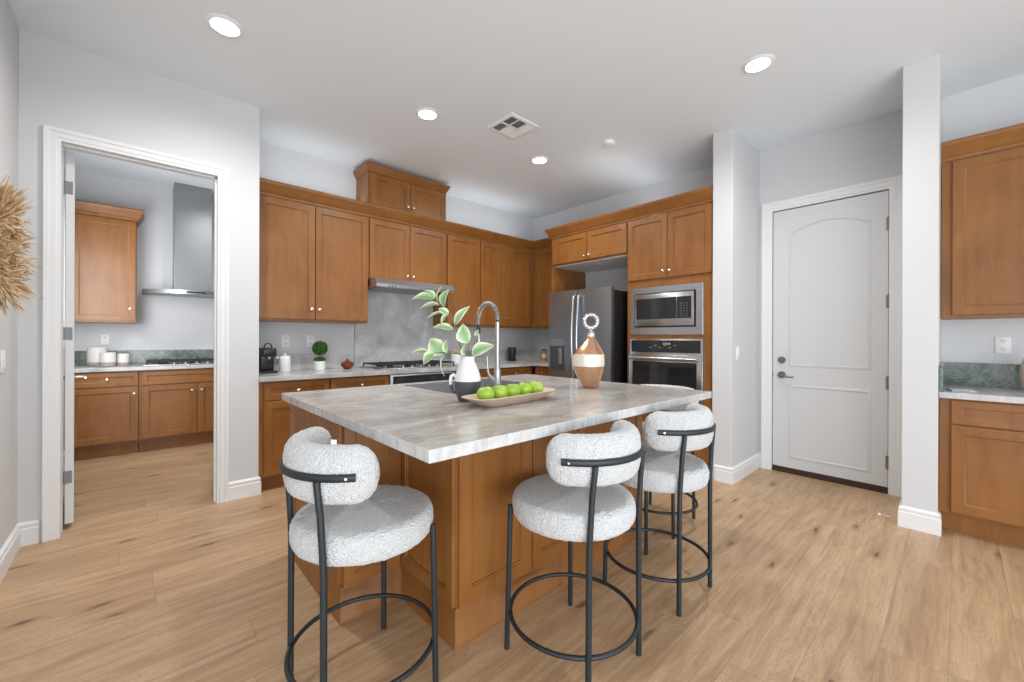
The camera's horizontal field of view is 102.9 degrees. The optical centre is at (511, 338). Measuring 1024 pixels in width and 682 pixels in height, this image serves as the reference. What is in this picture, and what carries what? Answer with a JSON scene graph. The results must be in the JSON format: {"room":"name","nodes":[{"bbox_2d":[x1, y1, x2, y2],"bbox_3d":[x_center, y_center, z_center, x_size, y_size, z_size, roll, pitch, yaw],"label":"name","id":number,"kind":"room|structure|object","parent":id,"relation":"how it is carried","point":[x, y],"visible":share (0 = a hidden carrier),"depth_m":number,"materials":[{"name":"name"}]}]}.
{"room":"kitchen","nodes":[
{"label":"kitchen","id":0,"kind":"room"},
{"bbox_2d":[0,0,65,548],"bbox_3d":[-3.059,-0.301,2.459,0.150,3.050,5.160,0,0,-42],"label":"wall","id":1,"kind":"structure","parent":0,"point":[9,29],"depth_m":2.24,"materials":[{"name":"white paint"}]},
{"bbox_2d":[0,350,5,372],"bbox_3d":[-2.639,0.119,2.119,0.010,0.118,0.072,0,0,-42],"label":"light switch","id":2,"kind":"object","parent":1,"relation":"attached to","point":[2,352],"visible":1,"depth_m":2.10,"materials":[{"name":"white plastic"}]},
{"bbox_2d":[0,523,20,582],"bbox_3d":[-2.082,1.158,1.510,0.016,0.138,2.434,0,0,-42],"label":"baseboard","id":3,"kind":"structure","parent":1,"relation":"attached to","point":[9,550],"depth_m":2.20,"materials":[{"name":"white paint"}]},
{"bbox_2d":[0,174,42,316],"bbox_3d":[-2.258,-0.410,1.828,0.186,0.633,0.657,0,0,-42],"label":"wreath","id":4,"kind":"object","parent":1,"relation":"attached to","point":[11,265],"visible":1,"depth_m":1.82,"materials":[{"name":"beige wicker"}]},
{"bbox_2d":[229,476,260,500],"bbox_3d":[-2.075,1.158,3.170,0.214,0.138,0.036,0,0,-42],"label":"baseboard","id":5,"kind":"structure","parent":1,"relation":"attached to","point":[238,489],"depth_m":3.15,"materials":[{"name":"white paint"}]},
{"bbox_2d":[17,28,259,541],"bbox_3d":[-2.549,-0.299,2.809,1.376,3.050,0.120,0,0,-42],"label":"wall","id":6,"kind":"structure","parent":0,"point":[62,85],"depth_m":2.74,"materials":[{"name":"white paint"}]},
{"bbox_2d":[18,519,38,546],"bbox_3d":[-2.873,1.155,2.425,0.085,0.138,0.016,0,0,-42],"label":"baseboard","id":7,"kind":"structure","parent":6,"relation":"attached to","point":[29,529],"depth_m":2.42,"materials":[{"name":"white paint"}]},
{"bbox_2d":[42,124,229,542],"bbox_3d":[-2.531,-0.004,2.826,0.826,2.460,0.124,0,0,-42],"label":"door frame","id":8,"kind":"structure","parent":6,"relation":"in","point":[65,145],"depth_m":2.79,"materials":[{"name":"white paint"}]},
{"bbox_2d":[63,151,86,523],"bbox_3d":[-3.128,-0.006,2.863,0.176,2.390,0.754,0,0,-42],"label":"door","id":9,"kind":"structure","parent":8,"relation":"attached to","point":[69,184],"depth_m":2.63,"materials":[{"name":"white paint"}]},
{"bbox_2d":[74,170,213,442],"bbox_3d":[-3.840,-0.304,5.324,2.870,3.050,0.120,0,0,-42],"label":"wall","id":10,"kind":"structure","parent":0,"point":[163,322],"depth_m":4.85,"materials":[{"name":"white paint"}]},
{"bbox_2d":[101,335,109,344],"bbox_3d":[-4.560,0.015,4.576,0.072,0.118,0.010,0,0,-42],"label":"wall outlet","id":11,"kind":"object","parent":10,"relation":"attached to","point":[105,339],"visible":1,"depth_m":4.57,"materials":[{"name":"white plastic"}]},
{"bbox_2d":[75,199,144,323],"bbox_3d":[-4.403,-0.798,4.464,0.567,1.250,0.380,0,0,-42],"label":"upper cabinet","id":12,"kind":"object","parent":10,"relation":"attached to","point":[105,247],"visible":0.88,"depth_m":4.35,"materials":[{"name":"brown wood"}]},
{"bbox_2d":[74,349,213,365],"bbox_3d":[-3.783,0.216,5.282,2.596,0.160,0.020,0,0,-42],"label":"backsplash strip","id":13,"kind":"object","parent":10,"relation":"attached to","point":[135,356],"visible":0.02,"depth_m":4.83,"materials":[{"name":"green stone"}]},
{"bbox_2d":[142,182,213,298],"bbox_3d":[-3.817,-1.170,4.910,0.930,1.313,0.512,0,0,-42],"label":"range hood","id":14,"kind":"object","parent":10,"relation":"attached to","point":[192,205],"visible":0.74,"depth_m":4.86,"materials":[{"name":"metal"}]},
{"bbox_2d":[259,142,533,374],"bbox_3d":[-1.033,-0.294,5.048,3.884,3.050,0.120,0,0,-42],"label":"wall","id":15,"kind":"structure","parent":0,"point":[276,163],"depth_m":4.25,"materials":[{"name":"white paint"}]},
{"bbox_2d":[281,335,289,346],"bbox_3d":[-2.171,0.022,3.916,0.072,0.118,0.010,0,0,-42],"label":"wall outlet","id":16,"kind":"object","parent":15,"relation":"attached to","point":[285,339],"visible":1,"depth_m":3.91,"materials":[{"name":"white plastic"}]},
{"bbox_2d":[307,335,313,346],"bbox_3d":[-2.007,0.022,4.067,0.072,0.118,0.010,0,0,-42],"label":"wall outlet","id":17,"kind":"object","parent":15,"relation":"attached to","point":[310,338],"visible":0.96,"depth_m":4.06,"materials":[{"name":"white plastic"}]},
{"bbox_2d":[259,194,367,323],"bbox_3d":[-1.925,-0.699,3.903,1.014,1.083,0.356,0,0,-42],"label":"upper cabinet","id":18,"kind":"object","parent":15,"relation":"attached to","point":[313,260],"visible":0.96,"depth_m":3.77,"materials":[{"name":"brown wood"}]},
{"bbox_2d":[259,177,551,250],"bbox_3d":[-0.762,-1.300,4.403,3.404,0.124,0.572,0,0,-42],"label":"crown molding","id":19,"kind":"structure","parent":18,"relation":"attached to","point":[267,187],"depth_m":4.24,"materials":[{"name":"brown wood"}]},
{"bbox_2d":[274,354,354,370],"bbox_3d":[-2.050,0.229,4.021,0.998,0.144,0.020,0,0,-42],"label":"backsplash strip","id":20,"kind":"object","parent":15,"relation":"attached to","point":[298,362],"visible":0.49,"depth_m":4.07,"materials":[{"name":"grey stone"}]},
{"bbox_2d":[354,291,433,366],"bbox_3d":[-1.322,-0.151,4.686,0.968,0.910,0.021,0,0,-42],"label":"marble slab","id":21,"kind":"object","parent":15,"relation":"attached to","point":[396,327],"visible":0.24,"depth_m":4.64,"materials":[{"name":"grey stone"}]},
{"bbox_2d":[368,277,454,295],"bbox_3d":[-1.150,-0.561,4.500,0.926,0.094,0.483,0,0,-42],"label":"range hood","id":22,"kind":"object","parent":21,"relation":"attached to","point":[375,284],"visible":0.94,"depth_m":4.30,"materials":[{"name":"metal"}]},
{"bbox_2d":[353,161,449,220],"bbox_3d":[-1.205,-1.575,4.560,1.006,0.420,0.356,0,0,-42],"label":"upper cabinet","id":23,"kind":"object","parent":15,"relation":"attached to","point":[387,187],"visible":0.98,"depth_m":4.37,"materials":[{"name":"brown wood"}]},
{"bbox_2d":[368,217,445,284],"bbox_3d":[-1.205,-0.924,4.562,0.936,0.628,0.356,0,0,-42],"label":"upper cabinet","id":24,"kind":"object","parent":15,"relation":"attached to","point":[397,251],"visible":0.91,"depth_m":4.41,"materials":[{"name":"brown wood"}]},
{"bbox_2d":[433,233,479,326],"bbox_3d":[-0.677,-0.695,5.047,0.490,1.083,0.356,0,0,-42],"label":"upper cabinet","id":25,"kind":"object","parent":15,"relation":"attached to","point":[462,253],"visible":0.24,"depth_m":4.94,"materials":[{"name":"brown wood"}]},
{"bbox_2d":[434,350,548,361],"bbox_3d":[-0.005,0.236,5.271,1.762,0.144,0.939,0,0,-42],"label":"backsplash","id":26,"kind":"structure","parent":15,"relation":"attached to","point":[521,354],"depth_m":5.76,"materials":[{"name":"grey stone"}]},
{"bbox_2d":[479,240,532,327],"bbox_3d":[-0.142,-0.693,5.537,0.952,1.083,0.356,0,0,-42],"label":"upper cabinet","id":27,"kind":"object","parent":15,"relation":"attached to","point":[506,272],"visible":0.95,"depth_m":5.41,"materials":[{"name":"brown wood"}]},
{"bbox_2d":[0,442,1023,681],"bbox_3d":[-0.495,1.257,0.906,12.500,0.050,12.000,0,0,-42],"label":"floor","id":28,"kind":"structure","parent":0,"point":[152,578],"depth_m":1.90,"materials":[{"name":"brown wood"}]},
{"bbox_2d":[74,371,138,460],"bbox_3d":[-4.335,0.778,4.353,0.523,0.883,0.640,0,0,-42],"label":"base cabinet","id":29,"kind":"object","parent":28,"relation":"on","point":[106,404],"visible":0.88,"depth_m":4.16,"materials":[{"name":"brown wood"}]},
{"bbox_2d":[139,368,213,451],"bbox_3d":[-3.780,0.780,4.862,0.980,0.883,0.640,0,0,-42],"label":"base cabinet","id":30,"kind":"object","parent":28,"relation":"on","point":[176,406],"visible":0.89,"depth_m":4.53,"materials":[{"name":"brown wood"}]},
{"bbox_2d":[258,378,328,492],"bbox_3d":[-1.999,0.786,3.625,0.540,0.883,0.638,0,0,-42],"label":"base cabinet","id":31,"kind":"object","parent":28,"relation":"on","point":[276,411],"depth_m":3.32,"materials":[{"name":"brown wood"}]},
{"bbox_2d":[279,426,438,681],"bbox_3d":[-0.538,0.774,1.473,0.528,0.917,0.512,0,0,-30],"label":"bar stool","id":32,"kind":"object","parent":28,"relation":"on","point":[348,518],"visible":1,"depth_m":1.29,"materials":[{"name":"white fabric"}]},
{"bbox_2d":[329,374,388,388],"bbox_3d":[-1.593,0.787,3.997,0.556,0.883,0.638,0,0,-42],"label":"drawer","id":33,"kind":"object","parent":28,"relation":"on","point":[374,380],"visible":0.24,"depth_m":3.77,"materials":[{"name":"brown wood"}]},
{"bbox_2d":[389,371,454,384],"bbox_3d":[-1.080,0.790,4.420,0.762,0.881,0.646,0,0,-42],"label":"oven","id":34,"kind":"object","parent":28,"relation":"on","point":[424,376],"visible":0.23,"depth_m":4.18,"materials":[{"name":"metal"}]},
{"bbox_2d":[290,404,643,650],"bbox_3d":[-0.231,0.794,2.470,1.722,0.879,1.278,0,0,-42],"label":"kitchen island","id":35,"kind":"object","parent":28,"relation":"on","point":[470,495],"visible":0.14,"depth_m":1.79,"materials":[{"name":"brown wood"}]},
{"bbox_2d":[282,374,711,463],"bbox_3d":[-0.052,0.334,2.397,1.954,0.040,1.597,0,0,-42],"label":"island countertop","id":36,"kind":"structure","parent":35,"relation":"on","point":[428,426],"depth_m":1.78,"materials":[{"name":"grey stone"}]},
{"bbox_2d":[403,378,524,393],"bbox_3d":[-0.271,0.446,2.781,0.748,0.264,0.573,0,0,-42],"label":"sink","id":37,"kind":"object","parent":36,"relation":"in","point":[443,387],"visible":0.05,"depth_m":2.96,"materials":[{"name":"metal"}]},
{"bbox_2d":[449,356,480,401],"bbox_3d":[-0.227,0.201,2.072,0.140,0.223,0.135,0,0,-42],"label":"jug vase","id":38,"kind":"object","parent":36,"relation":"on","point":[467,376],"visible":0.91,"depth_m":2.03,"materials":[{"name":"grey ceramic"}]},
{"bbox_2d":[412,338,465,374],"bbox_3d":[-0.365,0.093,2.043,0.273,0.189,0.065,0,0,-1],"label":"leafy branch","id":39,"kind":"object","parent":38,"relation":"in","point":[436,347],"visible":0.98,"depth_m":2.05,"materials":[{"name":"green plant"}]},
{"bbox_2d":[412,286,469,356],"bbox_3d":[-0.354,-0.066,2.043,0.283,0.394,0.070,0,0,0],"label":"leafy branch","id":40,"kind":"object","parent":38,"relation":"in","point":[428,294],"visible":1,"depth_m":2.05,"materials":[{"name":"green plant"}]},
{"bbox_2d":[456,324,470,356],"bbox_3d":[-0.238,0.028,2.060,0.084,0.206,0.046,0,0,-42],"label":"leafy branch","id":41,"kind":"object","parent":38,"relation":"in","point":[463,335],"visible":0.96,"depth_m":2.06,"materials":[{"name":"green plant"}]},
{"bbox_2d":[470,330,493,356],"bbox_3d":[-0.159,0.042,2.055,0.124,0.179,0.065,0,0,28],"label":"leafy branch","id":42,"kind":"object","parent":38,"relation":"in","point":[479,348],"visible":0.95,"depth_m":2.05,"materials":[{"name":"green plant"}]},
{"bbox_2d":[476,301,500,385],"bbox_3d":[-0.155,0.040,2.532,0.081,0.547,0.233,0,0,-42],"label":"faucet","id":43,"kind":"object","parent":36,"relation":"on","point":[496,378],"visible":0.94,"depth_m":2.47,"materials":[{"name":"silver metal"}]},
{"bbox_2d":[461,387,555,406],"bbox_3d":[-0.001,0.290,2.025,0.192,0.047,0.560,0,0,43],"label":"wooden tray","id":44,"kind":"object","parent":36,"relation":"on","point":[497,402],"visible":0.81,"depth_m":1.92,"materials":[{"name":"brown wood"}]},
{"bbox_2d":[477,385,493,399],"bbox_3d":[-0.124,0.255,1.903,0.083,0.081,0.083,0,0,-15],"label":"apple","id":45,"kind":"object","parent":44,"relation":"in","point":[483,393],"visible":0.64,"depth_m":1.87,"materials":[{"name":"green food"}]},
{"bbox_2d":[492,383,507,398],"bbox_3d":[-0.061,0.255,1.974,0.082,0.080,0.082,0,0,-12],"label":"apple","id":46,"kind":"object","parent":44,"relation":"in","point":[500,391],"visible":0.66,"depth_m":1.94,"materials":[{"name":"green food"}]},
{"bbox_2d":[506,382,520,396],"bbox_3d":[0.002,0.255,2.037,0.083,0.081,0.083,0,0,-11],"label":"apple","id":47,"kind":"object","parent":44,"relation":"in","point":[513,389],"visible":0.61,"depth_m":2.00,"materials":[{"name":"green food"}]},
{"bbox_2d":[518,380,532,394],"bbox_3d":[0.065,0.255,2.103,0.082,0.080,0.082,0,0,-26],"label":"apple","id":48,"kind":"object","parent":44,"relation":"in","point":[526,388],"visible":0.66,"depth_m":2.07,"materials":[{"name":"green food"}]},
{"bbox_2d":[530,381,542,392],"bbox_3d":[0.124,0.256,2.161,0.083,0.081,0.083,0,0,32],"label":"apple","id":49,"kind":"object","parent":44,"relation":"in","point":[537,386],"visible":0.56,"depth_m":2.13,"materials":[{"name":"green food"}]},
{"bbox_2d":[572,313,604,387],"bbox_3d":[0.493,0.073,2.640,0.208,0.483,0.208,0,0,-42],"label":"decorative bottle","id":50,"kind":"object","parent":36,"relation":"on","point":[588,361],"visible":1,"depth_m":2.58,"materials":[{"name":"brown ceramic"}]},
{"bbox_2d":[455,368,493,376],"bbox_3d":[-0.597,0.790,4.909,0.600,0.883,0.638,0,0,-42],"label":"base cabinet","id":51,"kind":"object","parent":28,"relation":"on","point":[483,372],"visible":0.02,"depth_m":4.78,"materials":[{"name":"brown wood"}]},
{"bbox_2d":[259,359,548,381],"bbox_3d":[-0.732,0.327,4.606,3.732,0.040,0.939,0,0,-42],"label":"countertop","id":52,"kind":"structure","parent":51,"relation":"on","point":[302,374],"depth_m":3.90,"materials":[{"name":"grey stone"}]},
{"bbox_2d":[259,343,277,373],"bbox_3d":[-2.170,0.169,3.618,0.130,0.264,0.195,0,0,-42],"label":"coffee machine","id":53,"kind":"object","parent":52,"relation":"on","point":[266,355],"visible":0.9,"depth_m":3.59,"materials":[{"name":"black plastic"}]},
{"bbox_2d":[275,353,290,371],"bbox_3d":[-2.099,0.216,3.734,0.135,0.170,0.096,0,0,-42],"label":"canister","id":54,"kind":"object","parent":52,"relation":"on","point":[284,360],"visible":1,"depth_m":3.71,"materials":[{"name":"white ceramic"}]},
{"bbox_2d":[312,341,327,370],"bbox_3d":[-1.836,0.160,3.905,0.145,0.285,0.145,0,0,-42],"label":"potted topiary","id":55,"kind":"object","parent":52,"relation":"on","point":[320,348],"visible":1,"depth_m":3.87,"materials":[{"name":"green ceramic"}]},
{"bbox_2d":[314,361,324,370],"bbox_3d":[-1.838,0.258,3.904,0.100,0.088,0.100,0,0,-43],"label":"pot","id":56,"kind":"object","parent":55,"relation":"on","point":[318,365],"depth_m":3.86,"materials":[{"name":"white ceramic"}]},
{"bbox_2d":[340,359,353,368],"bbox_3d":[-1.645,0.252,4.081,0.132,0.103,0.132,0,0,-42],"label":"sugar bowl","id":57,"kind":"object","parent":52,"relation":"on","point":[347,364],"visible":0.94,"depth_m":4.04,"materials":[{"name":"brown ceramic"}]},
{"bbox_2d":[359,360,457,369],"bbox_3d":[-1.116,0.278,4.458,0.910,0.054,0.510,0,0,-42],"label":"gas cooktop","id":58,"kind":"object","parent":52,"relation":"in","point":[432,363],"visible":0.91,"depth_m":4.30,"materials":[{"name":"metal"}]},
{"bbox_2d":[450,349,461,363],"bbox_3d":[-0.682,0.218,5.007,0.139,0.176,0.142,0,0,-23],"label":"flower pot","id":59,"kind":"object","parent":52,"relation":"on","point":[456,358],"visible":0.86,"depth_m":4.95,"materials":[{"name":"white ceramic"}]},
{"bbox_2d":[508,347,516,360],"bbox_3d":[0.001,0.215,5.688,0.116,0.187,0.135,0,0,-6],"label":"canister","id":60,"kind":"object","parent":52,"relation":"on","point":[512,353],"visible":0.98,"depth_m":5.64,"materials":[{"name":"black plastic"}]},
{"bbox_2d":[541,349,546,360],"bbox_3d":[0.443,0.225,5.629,0.080,0.171,0.080,0,0,-42],"label":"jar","id":61,"kind":"object","parent":52,"relation":"on","point":[544,352],"visible":0.93,"depth_m":5.60,"materials":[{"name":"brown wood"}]},
{"bbox_2d":[500,366,531,375],"bbox_3d":[-0.144,0.792,5.324,0.620,0.883,0.638,0,0,-42],"label":"base cabinet","id":62,"kind":"object","parent":28,"relation":"on","point":[505,371],"visible":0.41,"depth_m":5.11,"materials":[{"name":"brown wood"}]},
{"bbox_2d":[535,366,548,375],"bbox_3d":[0.594,0.794,5.400,0.628,0.883,0.300,0,0,-42],"label":"base cabinet","id":63,"kind":"object","parent":28,"relation":"on","point":[539,370],"visible":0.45,"depth_m":5.21,"materials":[{"name":"brown wood"}]},
{"bbox_2d":[504,420,644,681],"bbox_3d":[0.250,0.783,1.631,0.528,0.904,0.512,0,0,33],"label":"bar stool","id":64,"kind":"object","parent":28,"relation":"on","point":[581,498],"visible":1,"depth_m":1.44,"materials":[{"name":"fabric"}]},
{"bbox_2d":[549,286,627,382],"bbox_3d":[0.982,0.330,4.799,0.836,1.755,0.874,0,0,-42],"label":"refrigerator","id":65,"kind":"object","parent":28,"relation":"on","point":[567,309],"visible":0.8,"depth_m":4.46,"materials":[{"name":"grey metal"}]},
{"bbox_2d":[552,222,627,291],"bbox_3d":[1.072,0.004,4.884,0.696,2.468,1.067,0,0,-42],"label":"enclosure","id":66,"kind":"object","parent":28,"relation":"on","point":[574,256],"visible":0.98,"depth_m":4.79,"materials":[{"name":"brown wood"}]},
{"bbox_2d":[603,403,715,616],"bbox_3d":[0.740,0.785,2.075,0.512,0.904,0.528,0,0,-27],"label":"bar stool","id":67,"kind":"object","parent":28,"relation":"on","point":[668,468],"visible":0.87,"depth_m":1.86,"materials":[{"name":"white fabric"}]},
{"bbox_2d":[627,202,712,465],"bbox_3d":[1.728,0.006,4.168,0.696,2.468,0.872,0,0,-42],"label":"tall cabinet","id":68,"kind":"object","parent":28,"relation":"on","point":[675,247],"visible":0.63,"depth_m":3.88,"materials":[{"name":"brown wood"}]},
{"bbox_2d":[628,339,703,412],"bbox_3d":[1.454,0.370,3.947,0.100,0.738,0.742,0,0,-42],"label":"wall oven","id":69,"kind":"object","parent":68,"relation":"attached to","point":[679,362],"visible":0.76,"depth_m":3.91,"materials":[{"name":"metal"}]},
{"bbox_2d":[630,282,703,334],"bbox_3d":[1.478,-0.277,3.968,0.038,0.478,0.742,0,0,-42],"label":"microwave","id":70,"kind":"object","parent":68,"relation":"attached to","point":[678,309],"visible":1,"depth_m":3.92,"materials":[{"name":"metal"}]},
{"bbox_2d":[640,384,699,538],"bbox_3d":[1.002,0.785,2.796,0.528,0.904,0.512,0,0,-28],"label":"bar stool","id":71,"kind":"object","parent":28,"relation":"on","point":[679,408],"visible":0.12,"depth_m":2.70,"materials":[{"name":"white fabric"}]},
{"bbox_2d":[939,398,1023,547],"bbox_3d":[3.271,0.811,2.496,0.676,0.867,0.900,0,0,-42],"label":"base cabinet","id":72,"kind":"object","parent":28,"relation":"on","point":[981,443],"visible":0.85,"depth_m":2.50,"materials":[{"name":"brown wood"}]},
{"bbox_2d":[939,384,1023,403],"bbox_3d":[3.287,0.359,2.484,0.674,0.038,0.940,0,0,-42],"label":"countertop","id":73,"kind":"structure","parent":72,"relation":"on","point":[992,394],"depth_m":2.53,"materials":[{"name":"grey stone"}]},
{"bbox_2d":[947,388,977,392],"bbox_3d":[2.910,0.334,2.640,0.114,0.008,0.156,0,0,39],"label":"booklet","id":74,"kind":"object","parent":73,"relation":"on","point":[950,389],"visible":1,"depth_m":2.60,"materials":[{"name":"white paper"}]},
{"bbox_2d":[939,362,1021,391],"bbox_3d":[3.289,0.257,2.485,0.669,0.164,0.940,0,0,-42],"label":"backsplash strip","id":75,"kind":"object","parent":73,"relation":"on","point":[950,373],"visible":1,"depth_m":2.89,"materials":[{"name":"green stone"}]},
{"bbox_2d":[1019,358,1023,389],"bbox_3d":[3.343,0.205,2.627,0.100,0.270,0.100,0,0,-42],"label":"vase","id":76,"kind":"object","parent":73,"relation":"on","point":[1021,372],"visible":1,"depth_m":2.64,"materials":[{"name":"beige ceramic"}]},
{"bbox_3d":[-3.017,0.782,5.562,1.080,0.883,0.641,0,0,-42],"label":"base cabinet","id":77,"kind":"object","parent":28,"relation":"on","visible":0},
{"bbox_2d":[74,364,213,372],"bbox_3d":[-3.575,0.317,5.055,2.596,0.040,0.634,0,0,-42],"label":"countertop","id":78,"kind":"structure","parent":77,"relation":"on","point":[131,367],"depth_m":4.32,"materials":[{"name":"grey stone"}]},
{"bbox_2d":[86,347,107,365],"bbox_3d":[-4.497,0.193,4.425,0.160,0.200,0.160,0,0,-42],"label":"candle","id":79,"kind":"object","parent":78,"relation":"on","point":[93,353],"visible":0.84,"depth_m":4.36,"materials":[{"name":"wax"}]},
{"bbox_2d":[100,352,115,366],"bbox_3d":[-4.309,0.222,4.353,0.124,0.145,0.124,0,0,-42],"label":"candle","id":80,"kind":"object","parent":78,"relation":"on","point":[106,359],"visible":0.99,"depth_m":4.31,"materials":[{"name":"wax"}]},
{"bbox_2d":[100,352,115,361],"bbox_3d":[-4.309,0.200,4.353,0.124,0.101,0.124,0,0,-43],"label":"jar","id":81,"kind":"object","parent":80,"relation":"on","point":[104,357],"depth_m":4.31,"materials":[{"name":"white ceramic"}]},
{"bbox_2d":[117,354,128,365],"bbox_3d":[-4.256,0.229,4.469,0.100,0.130,0.100,0,0,-42],"label":"candle","id":82,"kind":"object","parent":78,"relation":"on","point":[122,359],"visible":1,"depth_m":4.43,"materials":[{"name":"wax"}]},
{"bbox_2d":[117,354,128,361],"bbox_3d":[-4.256,0.211,4.469,0.100,0.093,0.100,0,0,-43],"label":"jar","id":83,"kind":"object","parent":82,"relation":"on","point":[120,357],"depth_m":4.43,"materials":[{"name":"white ceramic"}]},
{"bbox_2d":[143,358,213,365],"bbox_3d":[-3.780,0.269,4.865,0.910,0.054,0.510,0,0,-42],"label":"gas cooktop","id":84,"kind":"object","parent":78,"relation":"in","point":[161,362],"visible":0.72,"depth_m":4.66,"materials":[{"name":"metal"}]},
{"bbox_2d":[8,0,1023,218],"bbox_3d":[-0.485,-1.868,0.906,12.500,0.100,12.000,0,0,-42],"label":"ceiling","id":85,"kind":"structure","parent":0,"point":[343,82],"depth_m":2.73,"materials":[{"name":"white paint"}]},
{"bbox_2d":[204,13,244,37],"bbox_3d":[-1.672,-1.817,2.378,0.192,0.010,0.192,0,0,-42],"label":"recessed light","id":86,"kind":"object","parent":85,"relation":"in","point":[226,26],"visible":1,"depth_m":2.37,"materials":[{"name":"white plastic"}]},
{"bbox_2d":[415,107,438,120],"bbox_3d":[-0.684,-1.813,3.304,0.192,0.010,0.192,0,0,-42],"label":"recessed light","id":87,"kind":"object","parent":85,"relation":"in","point":[425,113],"visible":1,"depth_m":3.29,"materials":[{"name":"white"}]},
{"bbox_2d":[487,113,538,138],"bbox_3d":[0.009,-1.809,3.495,0.310,0.014,0.310,0,0,-42],"label":"ceiling vent","id":88,"kind":"object","parent":85,"relation":"in","point":[513,126],"visible":1,"depth_m":3.48,"materials":[{"name":"white plastic"}]},
{"bbox_2d":[530,156,548,163],"bbox_3d":[0.279,-1.810,4.147,0.192,0.010,0.192,0,0,-42],"label":"recessed light","id":89,"kind":"object","parent":85,"relation":"in","point":[537,159],"visible":1,"depth_m":4.14,"materials":[{"name":"white"}]},
{"bbox_2d":[603,139,614,147],"bbox_3d":[0.894,-1.796,3.763,0.110,0.034,0.110,0,0,-42],"label":"smoke detector","id":90,"kind":"object","parent":85,"relation":"attached to","point":[607,143],"visible":1,"depth_m":3.73,"materials":[{"name":"white plastic"}]},
{"bbox_2d":[741,54,774,73],"bbox_3d":[1.621,-1.806,2.691,0.192,0.010,0.192,0,0,-42],"label":"recessed light","id":91,"kind":"object","parent":85,"relation":"in","point":[759,63],"visible":1,"depth_m":2.68,"materials":[{"name":"white"}]},
{"bbox_2d":[712,127,758,478],"bbox_3d":[2.083,-0.284,3.783,0.698,3.050,0.163,0,0,-42],"label":"wall","id":92,"kind":"structure","parent":0,"point":[735,383],"depth_m":3.58,"materials":[{"name":"white paint"}]},
{"bbox_2d":[545,186,712,239],"bbox_3d":[1.224,-1.293,4.469,0.382,0.124,2.006,0,0,-42],"label":"crown molding","id":93,"kind":"structure","parent":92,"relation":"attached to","point":[702,195],"depth_m":4.17,"materials":[{"name":"brown wood"}]},
{"bbox_2d":[714,453,759,484],"bbox_3d":[2.086,1.172,3.763,0.714,0.138,0.155,0,0,-42],"label":"baseboard","id":94,"kind":"structure","parent":92,"relation":"attached to","point":[724,474],"depth_m":3.57,"materials":[{"name":"white paint"}]},
{"bbox_2d":[736,347,739,359],"bbox_3d":[1.972,0.129,3.564,0.072,0.118,0.010,0,0,-42],"label":"light switch","id":95,"kind":"object","parent":92,"relation":"attached to","point":[737,348],"visible":1,"depth_m":3.56,"materials":[{"name":"white plastic"}]},
{"bbox_2d":[533,74,1023,452],"bbox_3d":[2.560,-0.282,3.891,0.150,3.050,6.680,0,0,-42],"label":"wall","id":96,"kind":"structure","parent":0,"point":[869,150],"depth_m":3.41,"materials":[{"name":"white paint"}]},
{"bbox_2d":[533,247,551,328],"bbox_3d":[0.615,-0.690,5.623,0.374,1.083,0.628,0,0,-42],"label":"upper cabinet","id":97,"kind":"object","parent":96,"relation":"attached to","point":[542,259],"visible":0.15,"depth_m":5.62,"materials":[{"name":"brown wood"}]},
{"bbox_2d":[772,190,888,490],"bbox_3d":[2.744,0.017,3.569,0.108,2.421,0.825,0,0,-42],"label":"door","id":98,"kind":"structure","parent":96,"relation":"in","point":[830,376],"depth_m":3.54,"materials":[{"name":"white paint"}]},
{"bbox_2d":[761,175,901,496],"bbox_3d":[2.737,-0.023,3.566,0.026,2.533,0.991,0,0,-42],"label":"door frame","id":99,"kind":"structure","parent":96,"relation":"in","point":[894,184],"depth_m":3.26,"materials":[{"name":"white paint"}]},
{"bbox_2d":[941,123,1023,319],"bbox_3d":[3.410,-0.744,2.577,0.370,1.208,0.962,0,0,-42],"label":"upper cabinet","id":100,"kind":"object","parent":96,"relation":"attached to","point":[982,196],"visible":1,"depth_m":2.70,"materials":[{"name":"brown wood"}]},
{"bbox_2d":[995,337,1010,353],"bbox_3d":[3.414,0.045,2.838,0.010,0.118,0.072,0,0,-42],"label":"wall outlet","id":101,"kind":"object","parent":96,"relation":"attached to","point":[1002,344],"visible":1,"depth_m":2.84,"materials":[{"name":"white plastic"}]},
{"bbox_2d":[901,54,941,512],"bbox_3d":[2.905,-0.281,2.886,0.699,3.050,0.168,0,0,-42],"label":"wall","id":102,"kind":"structure","parent":0,"point":[922,89],"depth_m":2.65,"materials":[{"name":"white paint"}]},
{"bbox_2d":[898,501,941,535],"bbox_3d":[2.894,1.175,2.881,0.715,0.138,0.200,0,0,-42],"label":"baseboard","id":103,"kind":"structure","parent":102,"relation":"attached to","point":[921,520],"depth_m":2.64,"materials":[{"name":"white paint"}]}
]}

